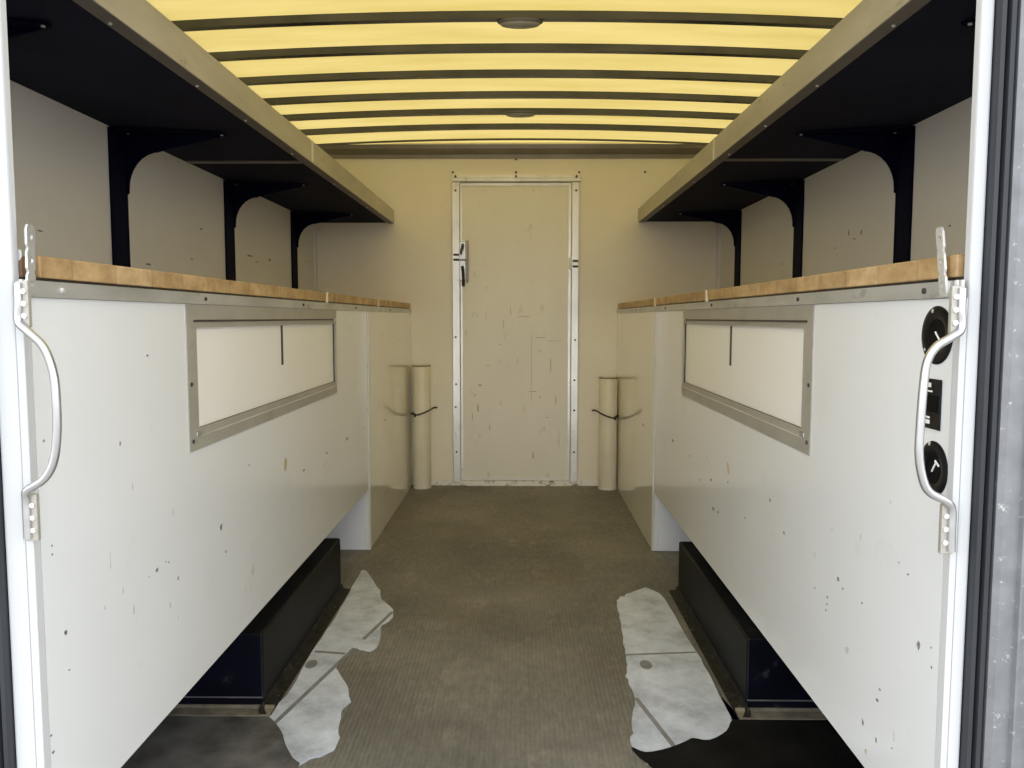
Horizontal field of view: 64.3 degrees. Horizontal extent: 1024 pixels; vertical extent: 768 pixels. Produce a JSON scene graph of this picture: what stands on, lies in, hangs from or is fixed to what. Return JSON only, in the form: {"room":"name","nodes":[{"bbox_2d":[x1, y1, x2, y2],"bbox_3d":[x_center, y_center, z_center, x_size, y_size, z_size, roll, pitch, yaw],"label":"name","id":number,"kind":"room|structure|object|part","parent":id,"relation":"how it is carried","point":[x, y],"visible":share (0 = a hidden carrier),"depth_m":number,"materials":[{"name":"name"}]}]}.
{"room":"vehicle interior","nodes":[
{"label":"vehicle interior","id":0,"kind":"room"},
{"bbox_2d":[10,80,317,290],"bbox_3d":[-1.149,-0.240,2.878,0.041,1.955,3.690,0,5,1],"label":"wall","id":1,"kind":"structure","parent":0,"point":[176,206],"depth_m":2.48,"materials":[{"name":"paint"}]},
{"bbox_2d":[7,19,51,38],"bbox_3d":[-0.991,-0.429,1.463,0.306,0.449,0.094,0,5,1],"label":"shelf bracket","id":2,"kind":"object","parent":1,"relation":"attached to","point":[15,28],"visible":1,"depth_m":1.49,"materials":[{"name":"black metal"}]},
{"bbox_2d":[107,127,226,266],"bbox_3d":[-0.981,-0.501,2.347,0.306,0.449,0.094,0,5,1],"label":"shelf bracket","id":3,"kind":"object","parent":1,"relation":"attached to","point":[127,147],"visible":0.93,"depth_m":2.37,"materials":[{"name":"black metal"}]},
{"bbox_2d":[6,0,393,222],"bbox_3d":[-0.907,-0.800,2.816,0.441,0.078,3.633,0,5,1],"label":"shelf","id":4,"kind":"object","parent":1,"relation":"attached to","point":[115,63],"visible":0.99,"depth_m":1.99,"materials":[{"name":"metal"}]},
{"bbox_2d":[223,180,306,280],"bbox_3d":[-0.971,-0.573,3.237,0.306,0.449,0.094,0,5,1],"label":"shelf bracket","id":5,"kind":"object","parent":1,"relation":"attached to","point":[236,193],"visible":0.92,"depth_m":3.26,"materials":[{"name":"black metal"}]},
{"bbox_2d":[313,224,316,290],"bbox_3d":[-1.106,-0.681,4.576,0.007,0.440,0.027,0,5,1],"label":"trim","id":6,"kind":"structure","parent":1,"relation":"attached to","point":[314,233],"depth_m":4.57,"materials":[{"name":"paint"}]},
{"bbox_2d":[290,211,354,288],"bbox_3d":[-0.961,-0.648,4.159,0.306,0.449,0.094,0,5,1],"label":"shelf bracket","id":7,"kind":"object","parent":1,"relation":"attached to","point":[299,220],"visible":0.92,"depth_m":4.18,"materials":[{"name":"black metal"}]},
{"bbox_2d":[146,0,862,143],"bbox_3d":[0.006,-1.202,2.772,2.348,0.033,3.720,0,5,1],"label":"ceiling","id":8,"kind":"structure","parent":0,"point":[174,10],"depth_m":3.10,"materials":[{"name":"plastic"}]},
{"bbox_2d":[171,10,842,31],"bbox_3d":[0.004,-1.177,2.643,2.268,0.056,0.032,0,5,1],"label":"bow","id":9,"kind":"object","parent":8,"relation":"attached to","point":[486,15],"visible":0.89,"depth_m":2.63,"materials":[{"name":"metal"}]},
{"bbox_2d":[497,17,542,28],"bbox_3d":[0.026,-1.170,2.649,0.148,0.020,0.060,0,5,1],"label":"dome light","id":10,"kind":"object","parent":9,"relation":"attached to","point":[515,22],"visible":1,"depth_m":2.63,"materials":[{"name":"plastic"}]},
{"bbox_2d":[208,43,808,61],"bbox_3d":[0.008,-1.202,2.958,2.268,0.056,0.032,0,5,1],"label":"bow","id":11,"kind":"object","parent":8,"relation":"attached to","point":[722,51],"visible":0.91,"depth_m":2.94,"materials":[{"name":"metal"}]},
{"bbox_2d":[238,69,780,85],"bbox_3d":[0.011,-1.227,3.266,2.268,0.056,0.032,0,5,1],"label":"bow","id":12,"kind":"object","parent":8,"relation":"attached to","point":[481,73],"visible":0.94,"depth_m":3.25,"materials":[{"name":"metal"}]},
{"bbox_2d":[262,91,757,105],"bbox_3d":[0.015,-1.252,3.575,2.268,0.056,0.032,0,5,1],"label":"bow","id":13,"kind":"object","parent":8,"relation":"attached to","point":[450,94],"visible":0.91,"depth_m":3.56,"materials":[{"name":"metal"}]},
{"bbox_2d":[282,108,740,120],"bbox_3d":[0.018,-1.276,3.864,2.268,0.056,0.032,0,5,1],"label":"bow","id":14,"kind":"object","parent":8,"relation":"attached to","point":[455,111],"visible":0.9,"depth_m":3.85,"materials":[{"name":"metal"}]},
{"bbox_2d":[504,111,536,117],"bbox_3d":[0.039,-1.266,3.830,0.156,0.020,0.064,0,5,1],"label":"dome light","id":15,"kind":"object","parent":14,"relation":"attached to","point":[516,114],"visible":1,"depth_m":3.81,"materials":[{"name":"plastic"}]},
{"bbox_2d":[300,123,724,135],"bbox_3d":[0.021,-1.300,4.168,2.268,0.056,0.032,0,5,1],"label":"bow","id":16,"kind":"object","parent":8,"relation":"attached to","point":[483,126],"visible":0.91,"depth_m":4.15,"materials":[{"name":"metal"}]},
{"bbox_2d":[317,138,708,145],"bbox_3d":[0.025,-1.337,4.506,2.268,0.040,0.012,0,5,1],"label":"bow","id":17,"kind":"object","parent":8,"relation":"attached to","point":[472,139],"visible":0.94,"depth_m":4.50,"materials":[{"name":"metal"}]},
{"bbox_2d":[282,485,731,767],"bbox_3d":[0.004,0.767,2.932,2.368,0.060,3.720,0,5,1],"label":"floor","id":18,"kind":"structure","parent":0,"point":[502,646],"depth_m":2.50,"materials":[{"name":"carpet"}]},
{"bbox_2d":[0,439,16,767],"bbox_3d":[-0.667,-0.057,1.037,0.021,2.010,0.038,0,5,1],"label":"trim","id":19,"kind":"structure","parent":18,"relation":"on","point":[8,759],"depth_m":1.06,"materials":[{"name":"rubber"}]},
{"bbox_2d":[0,0,36,767],"bbox_3d":[-0.643,-0.058,1.042,0.027,2.010,0.016,0,5,1],"label":"trim","id":20,"kind":"structure","parent":18,"relation":"on","point":[10,429],"depth_m":1.04,"materials":[{"name":"paint"}]},
{"bbox_2d":[30,297,411,767],"bbox_3d":[-0.862,0.237,2.900,0.534,0.996,3.635,0,5,1],"label":"base cabinet","id":21,"kind":"object","parent":18,"relation":"on","point":[207,452],"visible":0.99,"depth_m":1.53,"materials":[{"name":"white paint"}]},
{"bbox_2d":[16,327,50,767],"bbox_3d":[-0.625,0.417,1.081,0.010,1.058,0.016,0,5,1],"label":"trim","id":22,"kind":"structure","parent":21,"relation":"attached to","point":[24,354],"depth_m":1.06,"materials":[{"name":"paint"}]},
{"bbox_2d":[13,281,61,540],"bbox_3d":[-0.597,0.036,1.031,0.057,0.332,0.019,0,5,1],"label":"handle","id":23,"kind":"object","parent":22,"relation":"attached to","point":[22,312],"visible":1,"depth_m":1.02,"materials":[{"name":"metal"}]},
{"bbox_3d":[-0.614,-0.101,1.026,0.016,0.058,0.008,0,5,1],"label":"mount plate","id":24,"kind":"part","parent":23,"relation":"part of","materials":[{"name":"metal"}]},
{"bbox_3d":[-0.616,0.171,1.048,0.016,0.061,0.008,0,5,1],"label":"mount plate","id":25,"kind":"part","parent":23,"relation":"part of","materials":[{"name":"metal"}]},
{"bbox_2d":[19,256,411,312],"bbox_3d":[-0.860,-0.287,2.847,0.536,0.058,3.654,0,5,1],"label":"benchtop","id":26,"kind":"object","parent":21,"relation":"on","point":[59,278],"visible":0.98,"depth_m":1.46,"materials":[{"name":"brown wood"}]},
{"bbox_2d":[18,249,21,276],"bbox_3d":[-0.634,-0.154,1.044,0.013,0.038,0.001,0,5,1],"label":"stub","id":27,"kind":"object","parent":26,"relation":"on","point":[19,250],"visible":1,"depth_m":1.04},
{"bbox_2d":[24,224,35,295],"bbox_3d":[-0.614,-0.158,1.039,0.003,0.090,0.020,0,5,1],"label":"bar","id":28,"kind":"object","parent":26,"relation":"attached to","point":[29,229],"visible":1,"depth_m":1.04,"materials":[{"name":"metal"}]},
{"bbox_3d":[-0.606,-0.060,2.161,0.002,0.281,1.245,0,5,1],"label":"hatch frame","id":29,"kind":"part","parent":21,"relation":"part of","materials":[{"name":"metal"}]},
{"bbox_3d":[-0.615,-0.059,2.172,0.008,0.212,1.186,0,5,1],"label":"hatch panel","id":30,"kind":"part","parent":21,"relation":"part of","materials":[{"name":"paint"}]},
{"bbox_3d":[-0.869,0.198,3.390,0.508,0.995,0.017,0,5,1],"label":"panel","id":31,"kind":"part","parent":21,"relation":"part of","materials":[{"name":"paint"}]},
{"bbox_3d":[-0.597,0.145,4.045,0.020,0.996,1.332,0,5,1],"label":"panel","id":32,"kind":"part","parent":21,"relation":"part of","materials":[{"name":"paint"}]},
{"bbox_2d":[121,570,393,767],"bbox_3d":[-0.714,0.785,2.324,0.645,0.003,1.650,0,5,1],"label":"floor patch","id":33,"kind":"structure","parent":18,"relation":"on","point":[303,727],"depth_m":1.95,"materials":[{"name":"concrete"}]},
{"bbox_2d":[305,660,317,668],"bbox_3d":[-0.563,0.787,2.290,0.032,0.001,0.056,0,5,1],"label":"bolt","id":34,"kind":"object","parent":33,"relation":"on","point":[309,664],"depth_m":2.29,"materials":[{"name":"grey metal"}]},
{"bbox_2d":[167,538,349,716],"bbox_3d":[-0.859,0.679,2.450,0.549,0.193,0.935,0,5,1],"label":"wheel well","id":35,"kind":"object","parent":18,"relation":"on","point":[250,678],"visible":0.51,"depth_m":2.13,"materials":[{"name":"metal"}]},
{"bbox_3d":[-0.879,0.712,2.029,0.514,0.183,0.005,0,5,1],"label":"plate","id":36,"kind":"part","parent":35,"relation":"part of","materials":[{"name":"black metal"}]},
{"bbox_2d":[412,364,430,488],"bbox_3d":[-0.515,0.243,4.659,0.105,0.705,0.105,0,5,1],"label":"tube","id":37,"kind":"object","parent":18,"relation":"on","point":[420,372],"visible":1,"depth_m":4.62,"materials":[{"name":"plastic"}]},
{"bbox_2d":[411,407,437,416],"bbox_3d":[-0.489,0.160,4.639,0.175,0.056,0.068,-3,5,-31],"label":"cord","id":38,"kind":"object","parent":37,"relation":"attached to","point":[412,413],"visible":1,"depth_m":4.61,"materials":[{"name":"black rubber"}]},
{"bbox_2d":[598,376,617,490],"bbox_3d":[0.545,0.279,4.634,0.107,0.640,0.107,0,5,1],"label":"tube","id":39,"kind":"object","parent":18,"relation":"on","point":[608,385],"visible":1,"depth_m":4.59,"materials":[{"name":"cardboard"}]},
{"bbox_2d":[592,409,618,419],"bbox_3d":[0.515,0.174,4.619,0.186,0.056,0.073,4,6,37],"label":"cord","id":40,"kind":"object","parent":39,"relation":"attached to","point":[616,416],"visible":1,"depth_m":4.58,"materials":[{"name":"black rubber"}]},
{"bbox_2d":[617,587,863,767],"bbox_3d":[0.507,0.801,2.135,0.698,0.003,1.482,-2,5,-27],"label":"floor patch","id":41,"kind":"structure","parent":18,"relation":"on","point":[680,719],"depth_m":1.96,"materials":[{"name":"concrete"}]},
{"bbox_2d":[640,660,651,668],"bbox_3d":[0.376,0.788,2.288,0.034,0.001,0.060,0,5,1],"label":"bolt","id":42,"kind":"object","parent":41,"relation":"on","point":[644,664],"depth_m":2.29,"materials":[{"name":"grey metal"}]},
{"bbox_2d":[669,542,827,719],"bbox_3d":[0.843,0.685,2.432,0.576,0.186,0.935,0,5,1],"label":"wheel well","id":43,"kind":"object","parent":18,"relation":"on","point":[757,684],"visible":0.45,"depth_m":2.13,"materials":[{"name":"metal"}]},
{"bbox_3d":[0.853,0.719,2.010,0.541,0.176,0.005,0,5,1],"label":"plate","id":44,"kind":"part","parent":43,"relation":"part of","materials":[{"name":"black metal"}]},
{"bbox_2d":[616,298,953,767],"bbox_3d":[0.857,0.241,2.882,0.561,0.996,3.634,0,5,1],"label":"base cabinet","id":45,"kind":"object","parent":18,"relation":"on","point":[777,442],"visible":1,"depth_m":1.53,"materials":[{"name":"white paint"}]},
{"bbox_3d":[0.604,0.147,4.032,0.020,0.996,1.332,0,5,1],"label":"panel","id":46,"kind":"part","parent":45,"relation":"part of","materials":[{"name":"paint"}]},
{"bbox_3d":[0.875,0.201,3.371,0.536,0.995,0.017,0,5,1],"label":"panel","id":47,"kind":"part","parent":45,"relation":"part of","materials":[{"name":"paint"}]},
{"bbox_3d":[0.582,-0.058,2.166,0.008,0.212,1.172,0,5,1],"label":"hatch panel","id":48,"kind":"part","parent":45,"relation":"part of","materials":[{"name":"paint"}]},
{"bbox_3d":[0.573,-0.056,2.152,0.002,0.285,1.236,0,5,1],"label":"hatch frame","id":49,"kind":"part","parent":45,"relation":"part of","materials":[{"name":"metal"}]},
{"bbox_2d":[617,254,964,312],"bbox_3d":[0.856,-0.284,2.828,0.563,0.058,3.654,0,5,1],"label":"benchtop","id":50,"kind":"object","parent":45,"relation":"on","point":[916,279],"visible":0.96,"depth_m":1.44,"materials":[{"name":"brown wood"}]},
{"bbox_2d":[936,227,947,296],"bbox_3d":[0.556,-0.158,1.055,0.003,0.090,0.033,0,5,1],"label":"bar","id":51,"kind":"object","parent":50,"relation":"attached to","point":[940,232],"visible":1,"depth_m":1.05,"materials":[{"name":"metal"}]},
{"bbox_2d":[925,378,941,430],"bbox_3d":[0.560,0.027,1.087,0.003,0.067,0.042,0,5,1],"label":"switch plate","id":52,"kind":"object","parent":45,"relation":"attached to","point":[934,395],"visible":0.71,"depth_m":1.08,"materials":[{"name":"black plastic"}]},
{"bbox_2d":[924,441,947,493],"bbox_3d":[0.560,0.113,1.085,0.004,0.073,0.073,0,5,1],"label":"round fitting","id":53,"kind":"object","parent":45,"relation":"attached to","point":[935,460],"visible":0.85,"depth_m":1.08,"materials":[{"name":"black plastic"}]},
{"bbox_2d":[925,453,939,483],"bbox_3d":[0.560,0.113,1.085,0.001,0.040,0.040,0,5,1],"label":"cup","id":54,"kind":"object","parent":53,"relation":"on","point":[932,460],"depth_m":1.08,"materials":[{"name":"black plastic"}]},
{"bbox_2d":[921,306,952,363],"bbox_3d":[0.560,-0.064,1.077,0.004,0.077,0.081,0,5,1],"label":"round fitting","id":55,"kind":"object","parent":45,"relation":"attached to","point":[935,324],"visible":0.8,"depth_m":1.08,"materials":[{"name":"black plastic"}]},
{"bbox_2d":[928,319,944,346],"bbox_3d":[0.560,-0.064,1.077,0.001,0.043,0.045,0,5,1],"label":"cup","id":56,"kind":"object","parent":55,"relation":"on","point":[936,327],"depth_m":1.08,"materials":[{"name":"black plastic"}]},
{"bbox_2d":[934,298,967,767],"bbox_3d":[0.565,0.419,1.067,0.008,1.058,0.016,0,5,1],"label":"trim","id":57,"kind":"structure","parent":45,"relation":"attached to","point":[959,345],"depth_m":1.05,"materials":[{"name":"paint"}]},
{"bbox_2d":[914,286,966,553],"bbox_3d":[0.533,0.048,1.017,0.059,0.339,0.018,-1,5,-11],"label":"handle","id":58,"kind":"object","parent":57,"relation":"attached to","point":[957,320],"visible":1,"depth_m":1.01,"materials":[{"name":"metal"}]},
{"bbox_3d":[0.551,0.184,1.036,0.016,0.064,0.008,0,5,1],"label":"mount plate","id":59,"kind":"part","parent":58,"relation":"part of","materials":[{"name":"metal"}]},
{"bbox_3d":[0.552,-0.092,1.013,0.016,0.060,0.008,0,5,1],"label":"mount plate","id":60,"kind":"part","parent":58,"relation":"part of","materials":[{"name":"metal"}]},
{"bbox_2d":[946,0,994,767],"bbox_3d":[0.577,-0.056,1.028,0.016,2.010,0.016,0,5,1],"label":"trim","id":61,"kind":"structure","parent":18,"relation":"on","point":[984,23],"depth_m":1.02,"materials":[{"name":"paint"}]},
{"bbox_2d":[958,0,1017,767],"bbox_3d":[0.596,-0.055,1.023,0.021,2.010,0.038,0,5,1],"label":"trim","id":62,"kind":"structure","parent":18,"relation":"on","point":[1005,11],"depth_m":1.01,"materials":[{"name":"rubber"}]},
{"bbox_2d":[980,0,1023,767],"bbox_3d":[0.672,-0.055,1.022,0.130,2.010,0.060,0,5,1],"label":"trim","id":63,"kind":"structure","parent":18,"relation":"on","point":[1003,709],"depth_m":1.02,"materials":[{"name":"grey metal"}]},
{"bbox_2d":[317,142,716,485],"bbox_3d":[0.025,-0.386,4.682,2.348,1.955,0.045,0,5,1],"label":"wall","id":64,"kind":"structure","parent":0,"point":[623,259],"depth_m":4.63,"materials":[{"name":"beige paint"}]},
{"bbox_2d":[319,144,705,158],"bbox_3d":[0.025,-1.302,4.562,2.268,0.069,0.055,0,5,1],"label":"trim","id":65,"kind":"structure","parent":64,"relation":"attached to","point":[348,151],"depth_m":4.56,"materials":[{"name":"metal"}]},
{"bbox_2d":[432,480,596,485],"bbox_3d":[0.013,0.577,4.739,0.955,0.028,0.006,0,5,1],"label":"baseboard","id":66,"kind":"structure","parent":64,"relation":"attached to","point":[434,482],"depth_m":4.74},
{"bbox_2d":[452,175,579,485],"bbox_3d":[0.021,-0.292,4.649,0.723,1.774,0.044,0,5,1],"label":"door","id":67,"kind":"structure","parent":64,"relation":"in","point":[515,261],"depth_m":4.66,"materials":[{"name":"metal"}]},
{"bbox_3d":[-0.318,-0.284,4.666,0.044,1.715,0.020,0,5,1],"label":"frame","id":68,"kind":"part","parent":67,"relation":"part of","materials":[{"name":"metal"}]},
{"bbox_3d":[-0.280,-0.697,4.625,0.040,0.225,0.010,0,5,1],"label":"latch plate","id":69,"kind":"part","parent":67,"relation":"part of","materials":[{"name":"metal"}]},
{"bbox_3d":[-0.278,-0.612,4.617,0.020,0.117,0.025,-2,5,-25],"label":"latch lever","id":70,"kind":"part","parent":67,"relation":"part of","materials":[{"name":"black metal"}]},
{"bbox_3d":[0.019,0.576,4.732,0.633,0.030,0.020,0,5,1],"label":"sill","id":71,"kind":"part","parent":67,"relation":"part of","materials":[{"name":"metal"}]},
{"bbox_3d":[0.024,-1.157,4.588,0.719,0.041,0.026,0,5,1],"label":"frame","id":72,"kind":"part","parent":67,"relation":"part of","materials":[{"name":"metal"}]},
{"bbox_3d":[0.358,-0.283,4.659,0.042,1.715,0.020,0,5,1],"label":"frame","id":73,"kind":"part","parent":67,"relation":"part of","materials":[{"name":"metal"}]},
{"bbox_2d":[716,97,971,288],"bbox_3d":[1.159,-0.236,2.853,0.041,1.955,3.690,0,5,1],"label":"wall","id":74,"kind":"structure","parent":0,"point":[849,204],"depth_m":2.66,"materials":[{"name":"paint"}]},
{"bbox_2d":[677,210,741,286],"bbox_3d":[1.000,-0.652,4.157,0.306,0.449,0.094,0,5,1],"label":"shelf bracket","id":75,"kind":"object","parent":74,"relation":"attached to","point":[732,220],"visible":0.92,"depth_m":4.18,"materials":[{"name":"black metal"}]},
{"bbox_2d":[717,223,720,288],"bbox_3d":[1.155,-0.677,4.551,0.007,0.440,0.027,0,5,1],"label":"trim","id":76,"kind":"structure","parent":74,"relation":"attached to","point":[719,229],"depth_m":4.55,"materials":[{"name":"paint"}]},
{"bbox_2d":[721,180,804,277],"bbox_3d":[0.990,-0.578,3.250,0.306,0.449,0.094,0,5,1],"label":"shelf bracket","id":77,"kind":"object","parent":74,"relation":"attached to","point":[791,192],"visible":0.93,"depth_m":3.27,"materials":[{"name":"black metal"}]},
{"bbox_2d":[638,0,975,221],"bbox_3d":[0.914,-0.803,2.796,0.448,0.078,3.633,0,5,1],"label":"shelf","id":78,"kind":"object","parent":74,"relation":"attached to","point":[886,63],"visible":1,"depth_m":2.03,"materials":[{"name":"metal"}]},
{"bbox_2d":[796,126,915,262],"bbox_3d":[0.980,-0.505,2.355,0.306,0.449,0.094,0,5,1],"label":"shelf bracket","id":79,"kind":"object","parent":74,"relation":"attached to","point":[895,146],"visible":0.93,"depth_m":2.37,"materials":[{"name":"black metal"}]},
{"bbox_2d":[961,19,975,28],"bbox_3d":[0.970,-0.433,1.461,0.306,0.449,0.094,0,5,1],"label":"shelf bracket","id":80,"kind":"object","parent":74,"relation":"attached to","point":[970,23],"visible":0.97,"depth_m":1.48,"materials":[{"name":"black metal"}]}
]}

